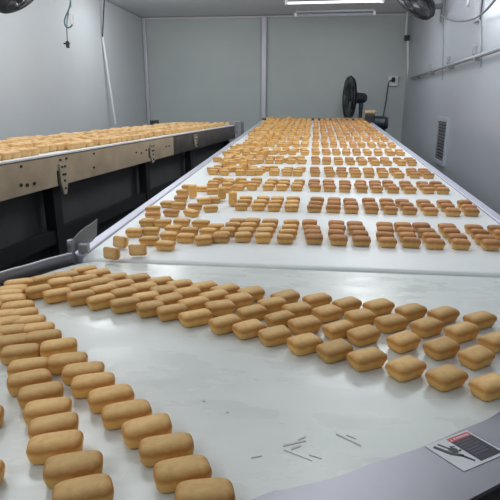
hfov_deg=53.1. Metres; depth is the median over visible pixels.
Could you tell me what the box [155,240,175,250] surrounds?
sponge cake
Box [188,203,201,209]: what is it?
sponge cake
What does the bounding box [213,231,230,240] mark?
sponge cake
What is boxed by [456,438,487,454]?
print
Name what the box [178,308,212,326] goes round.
sponge cake
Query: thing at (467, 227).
sponge cake
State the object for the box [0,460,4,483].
sponge cake
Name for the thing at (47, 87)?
wall
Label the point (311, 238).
sponge cake
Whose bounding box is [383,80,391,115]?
power cord
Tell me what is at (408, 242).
sponge cake
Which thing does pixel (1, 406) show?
sponge cake
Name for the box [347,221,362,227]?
sponge cake
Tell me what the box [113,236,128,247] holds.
sponge cake
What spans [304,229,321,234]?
sponge cake
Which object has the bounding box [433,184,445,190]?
sponge cake
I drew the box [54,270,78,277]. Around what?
sponge cake
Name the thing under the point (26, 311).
sponge cake
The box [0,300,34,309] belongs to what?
sponge cake
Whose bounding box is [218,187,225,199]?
sponge cake
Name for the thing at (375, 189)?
sponge cake
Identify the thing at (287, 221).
sponge cake
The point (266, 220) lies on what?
sponge cake
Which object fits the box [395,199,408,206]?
sponge cake
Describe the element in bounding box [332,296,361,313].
sponge cake
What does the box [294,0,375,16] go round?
lamp
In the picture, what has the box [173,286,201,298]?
sponge cake
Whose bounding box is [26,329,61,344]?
sponge cake
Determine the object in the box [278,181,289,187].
sponge cake
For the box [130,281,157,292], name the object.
sponge cake
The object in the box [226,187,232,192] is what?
sponge cake
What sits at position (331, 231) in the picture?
sponge cake
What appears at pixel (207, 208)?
sponge cake
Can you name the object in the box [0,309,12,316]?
sponge cake
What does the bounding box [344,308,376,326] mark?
sponge cake
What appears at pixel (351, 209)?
sponge cake
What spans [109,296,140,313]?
sponge cake
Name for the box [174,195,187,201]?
sponge cake
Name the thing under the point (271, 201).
sponge cake
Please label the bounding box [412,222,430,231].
sponge cake
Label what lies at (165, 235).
sponge cake
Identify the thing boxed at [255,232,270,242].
sponge cake
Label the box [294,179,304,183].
sponge cake
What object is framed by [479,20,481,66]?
wire
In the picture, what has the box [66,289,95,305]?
sponge cake
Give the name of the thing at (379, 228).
sponge cake
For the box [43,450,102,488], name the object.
sponge cake
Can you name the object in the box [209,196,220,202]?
sponge cake
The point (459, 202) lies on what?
sponge cake
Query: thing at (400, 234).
sponge cake
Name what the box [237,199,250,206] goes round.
sponge cake
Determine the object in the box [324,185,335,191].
sponge cake
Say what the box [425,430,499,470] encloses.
warning sticker
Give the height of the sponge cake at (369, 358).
0.031 m
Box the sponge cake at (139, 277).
[124,273,150,282]
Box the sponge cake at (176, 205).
[171,202,186,209]
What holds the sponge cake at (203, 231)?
on the conveyor at (475, 261)
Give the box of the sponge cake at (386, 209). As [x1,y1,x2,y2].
[383,206,397,213]
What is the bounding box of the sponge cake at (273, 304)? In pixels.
[257,296,287,313]
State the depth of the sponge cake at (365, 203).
2.23 m
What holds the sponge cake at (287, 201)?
on the conveyor at (475, 261)
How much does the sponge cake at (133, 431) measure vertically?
0.032 m
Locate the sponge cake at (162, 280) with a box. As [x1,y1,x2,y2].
[146,276,172,285]
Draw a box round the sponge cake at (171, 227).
[164,224,182,232]
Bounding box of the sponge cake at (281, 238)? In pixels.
[277,234,293,243]
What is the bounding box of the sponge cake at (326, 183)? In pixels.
[323,182,334,186]
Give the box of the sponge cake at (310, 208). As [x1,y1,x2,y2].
[307,204,321,212]
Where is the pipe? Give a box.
[410,46,499,79]
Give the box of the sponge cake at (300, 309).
[281,302,312,317]
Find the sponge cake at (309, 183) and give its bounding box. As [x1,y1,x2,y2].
[308,182,319,186]
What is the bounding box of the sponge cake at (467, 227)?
[464,224,483,233]
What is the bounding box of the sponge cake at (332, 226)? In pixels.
[329,224,345,232]
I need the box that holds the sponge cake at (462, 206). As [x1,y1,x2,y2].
[460,204,476,211]
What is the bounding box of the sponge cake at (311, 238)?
[305,233,322,243]
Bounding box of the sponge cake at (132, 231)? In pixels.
[125,227,142,236]
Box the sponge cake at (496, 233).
[492,229,499,239]
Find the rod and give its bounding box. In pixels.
[101,0,115,123]
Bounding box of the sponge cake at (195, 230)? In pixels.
[180,227,198,234]
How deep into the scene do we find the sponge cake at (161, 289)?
1.31 m
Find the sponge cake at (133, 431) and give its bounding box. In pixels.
[121,413,171,448]
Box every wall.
[0,0,147,139]
[146,16,410,142]
[401,0,499,214]
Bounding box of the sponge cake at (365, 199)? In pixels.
[362,197,374,203]
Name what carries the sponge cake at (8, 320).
on the conveyor at (274, 422)
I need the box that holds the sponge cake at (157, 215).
[145,212,160,218]
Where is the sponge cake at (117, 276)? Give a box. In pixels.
[102,272,126,280]
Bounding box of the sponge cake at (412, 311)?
[395,303,426,320]
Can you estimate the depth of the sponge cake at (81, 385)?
0.87 m
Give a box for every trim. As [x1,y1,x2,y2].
[142,18,150,124]
[145,13,410,19]
[261,16,266,120]
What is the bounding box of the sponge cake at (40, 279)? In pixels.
[31,273,54,285]
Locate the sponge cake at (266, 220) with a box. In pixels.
[262,218,278,225]
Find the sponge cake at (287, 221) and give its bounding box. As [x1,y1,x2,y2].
[283,219,299,226]
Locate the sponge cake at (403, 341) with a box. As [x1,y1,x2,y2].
[386,330,420,352]
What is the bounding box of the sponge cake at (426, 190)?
[422,187,434,193]
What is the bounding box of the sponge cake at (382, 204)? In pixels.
[380,202,395,209]
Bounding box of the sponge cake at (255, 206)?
[251,203,264,210]
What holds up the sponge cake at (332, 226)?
on the conveyor at (475, 261)
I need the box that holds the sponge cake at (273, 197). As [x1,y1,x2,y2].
[271,196,283,202]
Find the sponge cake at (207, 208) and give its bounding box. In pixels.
[203,205,217,211]
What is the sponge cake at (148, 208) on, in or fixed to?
on the conveyor at (475, 261)
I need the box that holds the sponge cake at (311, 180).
[309,179,319,183]
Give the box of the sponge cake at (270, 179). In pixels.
[267,178,278,184]
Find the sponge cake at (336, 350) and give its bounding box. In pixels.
[316,338,352,362]
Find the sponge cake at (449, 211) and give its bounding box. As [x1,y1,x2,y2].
[444,207,460,216]
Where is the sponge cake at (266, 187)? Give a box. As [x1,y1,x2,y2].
[262,184,273,190]
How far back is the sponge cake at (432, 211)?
2.13 m
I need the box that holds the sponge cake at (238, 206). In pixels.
[234,203,247,210]
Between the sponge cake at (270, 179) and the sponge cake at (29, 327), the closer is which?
the sponge cake at (29, 327)
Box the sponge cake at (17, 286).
[0,284,27,293]
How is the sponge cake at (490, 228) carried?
on the conveyor at (475, 261)
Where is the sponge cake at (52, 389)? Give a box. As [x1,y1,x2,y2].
[17,381,63,408]
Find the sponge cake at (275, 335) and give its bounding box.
[258,325,291,346]
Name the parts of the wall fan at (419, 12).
arm, wall plate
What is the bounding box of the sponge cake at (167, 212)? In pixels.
[163,209,179,216]
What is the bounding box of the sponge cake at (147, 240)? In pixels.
[139,236,159,244]
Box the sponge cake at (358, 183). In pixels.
[354,182,366,188]
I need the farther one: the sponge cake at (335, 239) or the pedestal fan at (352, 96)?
the pedestal fan at (352, 96)
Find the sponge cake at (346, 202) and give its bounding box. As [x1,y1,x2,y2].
[344,201,357,205]
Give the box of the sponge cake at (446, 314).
[427,306,459,323]
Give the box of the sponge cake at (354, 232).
[351,230,368,236]
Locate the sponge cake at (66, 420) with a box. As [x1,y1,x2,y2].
[28,412,78,438]
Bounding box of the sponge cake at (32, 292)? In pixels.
[24,284,51,299]
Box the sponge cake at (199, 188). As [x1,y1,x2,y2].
[197,186,208,191]
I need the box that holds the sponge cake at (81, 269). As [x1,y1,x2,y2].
[71,265,96,274]
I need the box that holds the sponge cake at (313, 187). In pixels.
[309,184,320,191]
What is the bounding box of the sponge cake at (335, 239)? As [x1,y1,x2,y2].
[329,234,347,245]
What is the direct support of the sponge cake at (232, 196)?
on the conveyor at (475, 261)
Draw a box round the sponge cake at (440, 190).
[436,187,449,193]
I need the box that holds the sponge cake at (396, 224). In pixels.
[394,222,411,230]
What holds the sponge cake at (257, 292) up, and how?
on the conveyor at (274, 422)
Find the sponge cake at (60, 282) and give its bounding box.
[47,277,72,288]
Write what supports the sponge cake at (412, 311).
on the conveyor at (274, 422)
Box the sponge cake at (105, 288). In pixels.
[89,283,118,294]
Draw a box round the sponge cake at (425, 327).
[409,316,443,337]
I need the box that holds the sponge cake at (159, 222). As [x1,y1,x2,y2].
[154,219,171,226]
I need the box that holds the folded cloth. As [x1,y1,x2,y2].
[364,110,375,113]
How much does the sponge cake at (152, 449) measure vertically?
0.030 m
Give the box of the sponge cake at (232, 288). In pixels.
[209,283,239,293]
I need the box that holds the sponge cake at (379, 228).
[377,226,393,232]
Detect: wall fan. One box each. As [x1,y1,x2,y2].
[0,0,33,13]
[397,0,445,22]
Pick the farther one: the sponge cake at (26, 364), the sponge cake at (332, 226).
the sponge cake at (332, 226)
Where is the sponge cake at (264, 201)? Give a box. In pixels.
[254,199,266,206]
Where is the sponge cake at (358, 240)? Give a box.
[352,235,370,245]
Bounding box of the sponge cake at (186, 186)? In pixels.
[182,184,189,189]
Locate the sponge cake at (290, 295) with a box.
[270,289,299,303]
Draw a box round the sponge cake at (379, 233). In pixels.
[376,231,393,240]
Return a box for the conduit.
[404,12,409,78]
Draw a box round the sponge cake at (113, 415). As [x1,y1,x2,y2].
[101,399,151,429]
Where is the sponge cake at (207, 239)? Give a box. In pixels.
[194,234,212,244]
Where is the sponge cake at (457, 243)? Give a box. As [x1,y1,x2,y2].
[451,238,470,249]
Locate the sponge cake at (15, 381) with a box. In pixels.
[7,368,52,395]
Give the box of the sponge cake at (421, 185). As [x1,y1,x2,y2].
[419,183,430,189]
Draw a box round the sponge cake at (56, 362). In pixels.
[48,352,87,374]
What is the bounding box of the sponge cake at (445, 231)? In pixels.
[441,228,459,237]
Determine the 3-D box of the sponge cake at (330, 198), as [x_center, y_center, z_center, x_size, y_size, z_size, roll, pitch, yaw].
[0.393,-0.230,2.337,0.060,0.034,0.044,3,17,11]
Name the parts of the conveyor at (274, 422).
guide plate, rim plate, under frame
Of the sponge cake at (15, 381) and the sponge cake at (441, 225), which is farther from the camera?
the sponge cake at (441, 225)
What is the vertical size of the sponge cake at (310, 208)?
0.032 m
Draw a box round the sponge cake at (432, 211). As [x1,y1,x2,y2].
[422,207,438,215]
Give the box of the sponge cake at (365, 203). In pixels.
[363,202,377,208]
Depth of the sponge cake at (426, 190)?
2.54 m
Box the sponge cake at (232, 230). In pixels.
[220,227,235,236]
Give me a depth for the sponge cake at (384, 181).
2.71 m
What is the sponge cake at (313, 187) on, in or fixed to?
on the conveyor at (475, 261)
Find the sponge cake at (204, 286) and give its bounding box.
[190,280,217,292]
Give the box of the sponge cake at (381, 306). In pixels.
[362,298,394,315]
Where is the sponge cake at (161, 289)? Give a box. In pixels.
[149,284,177,294]
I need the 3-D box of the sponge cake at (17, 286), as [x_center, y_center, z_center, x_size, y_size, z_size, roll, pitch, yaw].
[-0.630,0.109,1.325,0.078,0.030,0.047,-6,17,-20]
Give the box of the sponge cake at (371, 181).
[369,180,380,183]
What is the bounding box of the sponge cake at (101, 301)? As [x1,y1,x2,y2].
[86,293,115,309]
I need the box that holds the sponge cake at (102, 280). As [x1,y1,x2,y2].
[88,277,114,285]
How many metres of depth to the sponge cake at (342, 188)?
2.58 m
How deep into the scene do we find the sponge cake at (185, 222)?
1.99 m
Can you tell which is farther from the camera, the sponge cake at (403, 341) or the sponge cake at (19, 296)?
the sponge cake at (19, 296)
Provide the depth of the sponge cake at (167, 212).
2.13 m
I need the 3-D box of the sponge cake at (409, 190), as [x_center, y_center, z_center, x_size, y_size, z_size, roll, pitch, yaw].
[0.821,-0.308,2.566,0.064,0.033,0.044,1,16,5]
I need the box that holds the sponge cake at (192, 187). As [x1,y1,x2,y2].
[189,184,196,197]
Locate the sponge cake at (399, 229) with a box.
[396,227,414,234]
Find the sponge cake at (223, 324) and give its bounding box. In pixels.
[208,314,241,334]
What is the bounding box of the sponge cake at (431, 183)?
[429,181,441,186]
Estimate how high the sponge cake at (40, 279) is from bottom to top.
0.030 m
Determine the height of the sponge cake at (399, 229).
0.035 m
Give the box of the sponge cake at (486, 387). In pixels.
[468,372,499,400]
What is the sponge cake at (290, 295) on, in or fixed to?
on the conveyor at (274, 422)
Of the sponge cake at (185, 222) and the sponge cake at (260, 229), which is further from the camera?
the sponge cake at (185, 222)
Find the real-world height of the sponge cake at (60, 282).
0.032 m
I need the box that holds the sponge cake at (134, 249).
[128,244,146,255]
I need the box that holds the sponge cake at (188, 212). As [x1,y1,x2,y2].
[183,209,199,216]
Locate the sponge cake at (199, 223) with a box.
[191,219,209,227]
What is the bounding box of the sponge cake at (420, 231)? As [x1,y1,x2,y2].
[417,228,435,237]
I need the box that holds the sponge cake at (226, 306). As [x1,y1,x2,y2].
[204,299,235,316]
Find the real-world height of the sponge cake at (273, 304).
0.032 m
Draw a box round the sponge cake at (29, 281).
[4,278,34,286]
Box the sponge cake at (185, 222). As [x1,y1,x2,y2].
[173,218,190,226]
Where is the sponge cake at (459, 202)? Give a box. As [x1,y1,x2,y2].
[457,200,471,207]
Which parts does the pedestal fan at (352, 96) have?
blade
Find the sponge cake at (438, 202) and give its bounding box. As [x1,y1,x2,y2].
[436,200,451,207]
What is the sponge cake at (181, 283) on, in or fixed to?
on the conveyor at (274, 422)
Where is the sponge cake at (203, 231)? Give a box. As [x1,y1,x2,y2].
[199,228,217,234]
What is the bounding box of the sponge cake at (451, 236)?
[447,233,467,242]
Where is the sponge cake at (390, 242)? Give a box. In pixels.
[378,237,396,247]
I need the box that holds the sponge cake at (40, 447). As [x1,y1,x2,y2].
[26,429,83,464]
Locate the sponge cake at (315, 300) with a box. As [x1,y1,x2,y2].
[302,292,331,307]
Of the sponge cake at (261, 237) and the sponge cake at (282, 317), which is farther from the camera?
the sponge cake at (261, 237)
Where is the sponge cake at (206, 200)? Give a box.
[197,197,210,203]
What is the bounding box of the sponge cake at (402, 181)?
[399,180,410,185]
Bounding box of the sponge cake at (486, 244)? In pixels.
[480,239,499,250]
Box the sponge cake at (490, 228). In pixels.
[487,225,499,233]
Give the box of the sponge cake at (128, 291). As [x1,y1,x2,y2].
[109,286,138,298]
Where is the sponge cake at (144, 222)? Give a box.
[139,218,156,226]
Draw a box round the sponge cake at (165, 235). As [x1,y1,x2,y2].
[160,231,177,240]
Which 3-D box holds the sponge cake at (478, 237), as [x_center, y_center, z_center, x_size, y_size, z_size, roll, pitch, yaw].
[0.826,-0.038,1.762,0.064,0.033,0.044,3,16,9]
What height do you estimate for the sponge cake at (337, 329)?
0.030 m
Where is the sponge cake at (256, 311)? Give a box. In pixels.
[236,304,267,320]
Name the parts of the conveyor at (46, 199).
leg, plate, leg, leg, plate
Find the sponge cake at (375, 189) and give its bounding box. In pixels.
[371,186,382,192]
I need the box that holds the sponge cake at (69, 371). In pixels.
[61,361,104,384]
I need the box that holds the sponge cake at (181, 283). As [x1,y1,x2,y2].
[166,279,192,287]
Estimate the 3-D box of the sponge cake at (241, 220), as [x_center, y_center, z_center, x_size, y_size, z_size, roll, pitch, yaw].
[-0.051,-0.111,1.994,0.064,0.032,0.043,2,16,7]
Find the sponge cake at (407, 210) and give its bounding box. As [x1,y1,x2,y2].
[402,206,417,214]
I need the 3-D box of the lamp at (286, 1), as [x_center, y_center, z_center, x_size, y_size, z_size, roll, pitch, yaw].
[0.968,-3.001,5.719,1.135,0.338,0.050,2,16,7]
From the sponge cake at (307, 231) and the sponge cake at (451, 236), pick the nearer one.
the sponge cake at (451, 236)
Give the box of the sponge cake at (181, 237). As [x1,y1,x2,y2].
[176,233,195,242]
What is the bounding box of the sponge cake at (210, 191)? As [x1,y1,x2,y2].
[206,188,217,194]
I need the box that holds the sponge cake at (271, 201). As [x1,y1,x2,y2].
[269,200,282,206]
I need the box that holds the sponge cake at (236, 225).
[225,222,240,230]
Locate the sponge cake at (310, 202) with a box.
[309,201,322,206]
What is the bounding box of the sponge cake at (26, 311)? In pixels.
[9,307,38,315]
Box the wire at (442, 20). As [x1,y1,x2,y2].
[441,20,443,79]
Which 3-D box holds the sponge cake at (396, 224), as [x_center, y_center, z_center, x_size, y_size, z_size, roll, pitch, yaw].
[0.585,-0.090,1.919,0.064,0.034,0.043,2,16,8]
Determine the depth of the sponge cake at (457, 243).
1.70 m
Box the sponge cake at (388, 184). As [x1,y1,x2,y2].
[384,183,395,189]
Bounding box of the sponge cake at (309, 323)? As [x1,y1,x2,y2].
[287,315,321,334]
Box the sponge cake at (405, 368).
[385,355,426,381]
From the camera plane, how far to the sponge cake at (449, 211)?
2.11 m
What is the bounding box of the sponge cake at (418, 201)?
[416,199,430,206]
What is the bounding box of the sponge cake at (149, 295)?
[132,291,158,301]
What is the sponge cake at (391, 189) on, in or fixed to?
on the conveyor at (475, 261)
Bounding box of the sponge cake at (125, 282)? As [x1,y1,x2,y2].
[107,279,134,287]
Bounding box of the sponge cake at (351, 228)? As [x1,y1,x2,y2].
[348,225,365,234]
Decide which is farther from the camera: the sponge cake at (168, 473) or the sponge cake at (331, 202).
the sponge cake at (331, 202)
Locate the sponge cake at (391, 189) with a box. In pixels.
[387,186,399,192]
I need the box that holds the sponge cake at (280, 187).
[276,184,287,190]
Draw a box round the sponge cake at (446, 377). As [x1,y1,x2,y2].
[425,364,467,391]
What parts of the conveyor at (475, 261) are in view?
rail, plate, drive motor, rail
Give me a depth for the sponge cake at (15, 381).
0.88 m
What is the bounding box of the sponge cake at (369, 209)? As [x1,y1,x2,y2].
[365,205,378,213]
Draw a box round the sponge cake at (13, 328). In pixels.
[0,324,25,334]
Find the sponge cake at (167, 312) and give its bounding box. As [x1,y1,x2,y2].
[156,303,188,320]
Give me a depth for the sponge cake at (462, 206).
2.18 m
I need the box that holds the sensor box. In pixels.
[150,120,158,124]
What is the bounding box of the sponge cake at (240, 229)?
[237,227,253,236]
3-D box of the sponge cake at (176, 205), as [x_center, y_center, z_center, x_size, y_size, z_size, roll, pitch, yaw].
[-0.323,-0.203,2.272,0.066,0.031,0.041,3,16,9]
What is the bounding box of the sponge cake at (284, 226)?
[282,224,297,230]
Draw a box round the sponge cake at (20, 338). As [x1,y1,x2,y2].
[0,333,26,351]
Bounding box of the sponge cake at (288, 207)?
[284,204,298,211]
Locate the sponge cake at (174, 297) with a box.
[154,292,183,304]
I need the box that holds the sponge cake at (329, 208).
[326,205,340,212]
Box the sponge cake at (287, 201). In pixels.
[285,200,298,203]
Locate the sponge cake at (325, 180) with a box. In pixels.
[322,179,333,182]
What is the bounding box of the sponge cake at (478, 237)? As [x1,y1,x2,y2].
[474,234,494,244]
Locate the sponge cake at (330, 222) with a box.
[328,220,343,225]
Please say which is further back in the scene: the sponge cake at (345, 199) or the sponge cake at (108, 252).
the sponge cake at (345, 199)
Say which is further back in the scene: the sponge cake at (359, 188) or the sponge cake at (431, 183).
the sponge cake at (431, 183)
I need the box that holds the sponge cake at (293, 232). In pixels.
[279,229,296,237]
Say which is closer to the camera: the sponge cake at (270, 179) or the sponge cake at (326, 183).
the sponge cake at (326, 183)
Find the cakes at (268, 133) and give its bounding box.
[0,116,434,190]
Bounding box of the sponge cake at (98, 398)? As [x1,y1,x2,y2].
[88,384,134,412]
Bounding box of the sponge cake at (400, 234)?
[398,232,416,241]
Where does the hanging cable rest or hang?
hanging from the ceiling
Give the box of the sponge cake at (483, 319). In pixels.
[463,311,496,328]
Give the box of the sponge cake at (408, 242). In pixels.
[401,237,420,247]
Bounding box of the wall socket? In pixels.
[388,76,398,85]
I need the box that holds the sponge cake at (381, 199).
[379,198,393,202]
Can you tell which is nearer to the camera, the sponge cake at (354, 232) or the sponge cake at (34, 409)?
the sponge cake at (34, 409)
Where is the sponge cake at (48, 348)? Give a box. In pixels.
[39,337,77,357]
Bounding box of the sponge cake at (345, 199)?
[343,198,355,203]
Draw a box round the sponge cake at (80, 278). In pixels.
[72,274,97,282]
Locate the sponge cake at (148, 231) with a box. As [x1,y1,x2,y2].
[142,227,159,235]
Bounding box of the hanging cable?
[63,0,73,47]
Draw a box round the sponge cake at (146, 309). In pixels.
[135,300,164,317]
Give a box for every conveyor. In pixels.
[0,122,237,271]
[0,219,499,499]
[74,114,499,277]
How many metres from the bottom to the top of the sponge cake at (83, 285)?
0.030 m
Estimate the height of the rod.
1.768 m
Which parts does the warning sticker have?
text panel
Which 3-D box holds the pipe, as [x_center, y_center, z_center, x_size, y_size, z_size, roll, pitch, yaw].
[2.054,-1.874,4.929,0.090,0.120,5.847,3,16,9]
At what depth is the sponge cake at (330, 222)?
1.93 m
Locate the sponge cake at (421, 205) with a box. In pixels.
[419,203,434,210]
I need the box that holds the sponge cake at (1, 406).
[0,405,3,426]
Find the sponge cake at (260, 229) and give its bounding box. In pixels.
[257,227,273,236]
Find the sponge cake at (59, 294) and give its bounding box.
[42,287,71,303]
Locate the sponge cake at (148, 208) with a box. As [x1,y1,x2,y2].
[145,206,160,211]
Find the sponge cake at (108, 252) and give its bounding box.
[103,247,119,259]
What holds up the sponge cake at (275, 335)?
on the conveyor at (274, 422)
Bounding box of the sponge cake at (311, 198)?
[310,197,323,202]
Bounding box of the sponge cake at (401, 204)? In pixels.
[399,202,413,209]
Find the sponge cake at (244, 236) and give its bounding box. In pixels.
[234,231,251,241]
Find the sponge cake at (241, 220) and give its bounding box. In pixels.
[229,218,244,222]
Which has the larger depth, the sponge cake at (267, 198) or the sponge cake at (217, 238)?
the sponge cake at (267, 198)
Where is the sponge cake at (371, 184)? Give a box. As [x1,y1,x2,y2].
[369,183,380,188]
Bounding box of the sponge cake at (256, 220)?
[245,217,260,226]
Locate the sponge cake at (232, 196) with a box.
[228,192,236,205]
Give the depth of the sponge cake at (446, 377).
0.89 m
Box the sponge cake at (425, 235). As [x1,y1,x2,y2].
[422,232,440,242]
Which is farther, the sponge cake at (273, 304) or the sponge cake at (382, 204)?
the sponge cake at (382, 204)
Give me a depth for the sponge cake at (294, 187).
2.62 m
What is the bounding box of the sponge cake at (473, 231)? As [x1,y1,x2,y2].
[470,228,488,238]
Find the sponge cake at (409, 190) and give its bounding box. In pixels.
[403,187,416,193]
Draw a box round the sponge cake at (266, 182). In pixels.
[265,181,275,186]
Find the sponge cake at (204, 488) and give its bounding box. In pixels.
[175,478,234,499]
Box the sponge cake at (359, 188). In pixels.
[356,185,367,192]
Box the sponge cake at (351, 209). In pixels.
[344,205,358,213]
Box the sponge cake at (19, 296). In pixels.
[0,293,25,302]
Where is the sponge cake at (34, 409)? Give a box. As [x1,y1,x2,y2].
[23,397,71,425]
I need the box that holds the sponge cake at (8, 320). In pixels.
[0,315,20,324]
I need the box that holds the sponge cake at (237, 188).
[231,185,243,190]
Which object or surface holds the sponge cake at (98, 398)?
on the conveyor at (274, 422)
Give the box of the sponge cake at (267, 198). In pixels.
[257,196,269,202]
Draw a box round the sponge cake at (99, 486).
[52,473,113,499]
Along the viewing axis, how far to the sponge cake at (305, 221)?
1.94 m
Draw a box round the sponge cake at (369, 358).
[346,346,386,371]
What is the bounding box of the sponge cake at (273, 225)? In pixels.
[259,223,276,231]
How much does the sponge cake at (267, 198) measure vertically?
0.034 m
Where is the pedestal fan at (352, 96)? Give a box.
[342,76,366,117]
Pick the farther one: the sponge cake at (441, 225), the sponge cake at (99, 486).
the sponge cake at (441, 225)
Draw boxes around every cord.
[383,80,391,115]
[440,0,495,21]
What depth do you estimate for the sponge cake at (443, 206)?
2.19 m
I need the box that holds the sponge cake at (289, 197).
[287,196,299,201]
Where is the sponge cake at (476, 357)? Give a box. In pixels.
[457,345,494,369]
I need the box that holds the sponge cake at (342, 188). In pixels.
[339,185,350,192]
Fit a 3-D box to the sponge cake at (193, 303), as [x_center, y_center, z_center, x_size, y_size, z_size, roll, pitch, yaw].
[-0.138,0.133,1.236,0.076,0.031,0.046,-8,18,-26]
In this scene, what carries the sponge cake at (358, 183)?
on the conveyor at (475, 261)
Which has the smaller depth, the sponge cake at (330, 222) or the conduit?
the sponge cake at (330, 222)
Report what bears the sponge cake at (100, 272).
on the conveyor at (274, 422)
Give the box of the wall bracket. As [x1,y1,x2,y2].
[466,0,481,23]
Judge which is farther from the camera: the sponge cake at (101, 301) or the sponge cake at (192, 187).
the sponge cake at (192, 187)
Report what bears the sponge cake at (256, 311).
on the conveyor at (274, 422)
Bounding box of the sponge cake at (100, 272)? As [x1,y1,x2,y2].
[83,268,110,277]
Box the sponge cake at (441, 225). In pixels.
[438,223,455,232]
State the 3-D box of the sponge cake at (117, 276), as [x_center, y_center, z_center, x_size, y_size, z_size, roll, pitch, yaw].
[-0.381,0.082,1.413,0.071,0.032,0.046,-7,18,-23]
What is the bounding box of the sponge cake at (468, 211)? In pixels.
[463,207,479,215]
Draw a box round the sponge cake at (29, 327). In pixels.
[24,322,54,332]
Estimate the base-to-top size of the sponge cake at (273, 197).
0.033 m
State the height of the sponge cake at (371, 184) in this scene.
0.035 m
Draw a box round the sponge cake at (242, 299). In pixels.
[224,292,253,308]
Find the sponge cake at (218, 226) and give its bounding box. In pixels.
[208,223,224,230]
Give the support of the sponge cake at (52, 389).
on the conveyor at (274, 422)
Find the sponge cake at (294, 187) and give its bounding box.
[290,184,302,190]
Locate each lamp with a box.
[285,0,384,4]
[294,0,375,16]
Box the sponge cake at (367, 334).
[346,324,380,346]
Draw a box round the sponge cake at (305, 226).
[304,225,319,230]
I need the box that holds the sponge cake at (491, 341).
[477,331,499,352]
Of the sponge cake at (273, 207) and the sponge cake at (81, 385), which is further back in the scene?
the sponge cake at (273, 207)
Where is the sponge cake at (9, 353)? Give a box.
[0,343,39,364]
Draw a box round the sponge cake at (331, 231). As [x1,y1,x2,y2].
[328,229,344,236]
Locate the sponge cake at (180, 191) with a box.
[176,189,188,194]
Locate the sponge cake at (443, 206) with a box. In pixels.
[440,203,454,211]
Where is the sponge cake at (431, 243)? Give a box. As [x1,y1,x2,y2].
[425,238,445,248]
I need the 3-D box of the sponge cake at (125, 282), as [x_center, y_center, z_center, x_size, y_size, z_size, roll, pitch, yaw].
[-0.350,0.098,1.358,0.073,0.032,0.047,-8,18,-25]
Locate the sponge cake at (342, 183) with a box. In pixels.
[339,182,350,185]
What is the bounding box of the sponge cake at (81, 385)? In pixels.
[71,372,114,398]
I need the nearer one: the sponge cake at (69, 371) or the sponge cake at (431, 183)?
the sponge cake at (69, 371)
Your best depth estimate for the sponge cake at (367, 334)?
1.06 m
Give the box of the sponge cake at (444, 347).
[422,336,459,359]
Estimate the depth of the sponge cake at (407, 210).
2.14 m
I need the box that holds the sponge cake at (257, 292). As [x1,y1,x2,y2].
[236,286,264,300]
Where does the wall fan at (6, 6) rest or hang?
attached to the wall at (47, 87)
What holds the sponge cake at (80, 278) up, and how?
on the conveyor at (274, 422)
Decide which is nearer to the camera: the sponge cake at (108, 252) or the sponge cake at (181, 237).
the sponge cake at (108, 252)
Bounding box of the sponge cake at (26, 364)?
[7,357,47,376]
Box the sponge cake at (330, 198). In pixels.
[327,197,340,200]
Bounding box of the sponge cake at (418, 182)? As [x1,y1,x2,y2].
[416,181,427,187]
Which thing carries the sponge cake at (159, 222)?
on the conveyor at (475, 261)
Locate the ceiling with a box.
[106,0,418,17]
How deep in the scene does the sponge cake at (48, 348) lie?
1.00 m
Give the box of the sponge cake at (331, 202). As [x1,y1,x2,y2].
[327,200,340,205]
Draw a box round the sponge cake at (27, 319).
[12,314,45,323]
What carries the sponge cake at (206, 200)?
on the conveyor at (475, 261)
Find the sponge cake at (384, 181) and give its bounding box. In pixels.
[382,180,392,186]
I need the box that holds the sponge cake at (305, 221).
[302,219,316,228]
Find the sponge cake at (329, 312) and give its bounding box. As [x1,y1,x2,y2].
[311,304,343,322]
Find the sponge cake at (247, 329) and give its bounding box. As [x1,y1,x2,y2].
[232,319,266,339]
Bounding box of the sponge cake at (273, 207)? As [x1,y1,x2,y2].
[267,203,280,211]
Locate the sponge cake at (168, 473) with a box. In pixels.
[153,455,211,492]
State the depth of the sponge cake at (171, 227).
1.90 m
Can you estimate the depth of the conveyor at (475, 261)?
1.99 m
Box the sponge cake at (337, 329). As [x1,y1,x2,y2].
[322,320,355,339]
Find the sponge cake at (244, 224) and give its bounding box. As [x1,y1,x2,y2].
[240,222,256,231]
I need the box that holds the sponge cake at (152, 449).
[139,432,193,466]
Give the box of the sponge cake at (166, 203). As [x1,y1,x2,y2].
[160,200,175,207]
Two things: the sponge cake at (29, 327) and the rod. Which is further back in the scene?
the rod
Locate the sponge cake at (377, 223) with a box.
[376,222,392,226]
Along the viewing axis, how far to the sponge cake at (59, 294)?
1.28 m
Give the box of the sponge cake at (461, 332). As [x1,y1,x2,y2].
[443,321,479,342]
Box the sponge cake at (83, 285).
[66,281,94,291]
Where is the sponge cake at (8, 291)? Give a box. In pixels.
[0,289,23,294]
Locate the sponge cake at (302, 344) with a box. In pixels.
[287,333,322,355]
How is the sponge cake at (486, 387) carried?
on the conveyor at (274, 422)
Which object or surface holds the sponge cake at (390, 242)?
on the conveyor at (475, 261)
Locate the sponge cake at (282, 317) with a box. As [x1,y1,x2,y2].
[264,310,295,326]
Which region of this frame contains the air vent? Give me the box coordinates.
[433,117,449,166]
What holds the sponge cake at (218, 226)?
on the conveyor at (475, 261)
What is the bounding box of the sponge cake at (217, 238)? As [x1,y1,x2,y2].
[212,234,228,242]
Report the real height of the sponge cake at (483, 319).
0.030 m
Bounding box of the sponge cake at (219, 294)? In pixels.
[198,289,229,300]
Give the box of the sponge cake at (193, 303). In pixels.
[177,296,209,310]
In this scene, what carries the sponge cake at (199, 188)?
on the conveyor at (475, 261)
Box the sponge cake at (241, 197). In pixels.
[240,196,251,201]
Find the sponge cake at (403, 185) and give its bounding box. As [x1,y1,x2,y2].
[400,183,412,189]
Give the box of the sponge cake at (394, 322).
[374,313,408,332]
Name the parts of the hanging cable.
cord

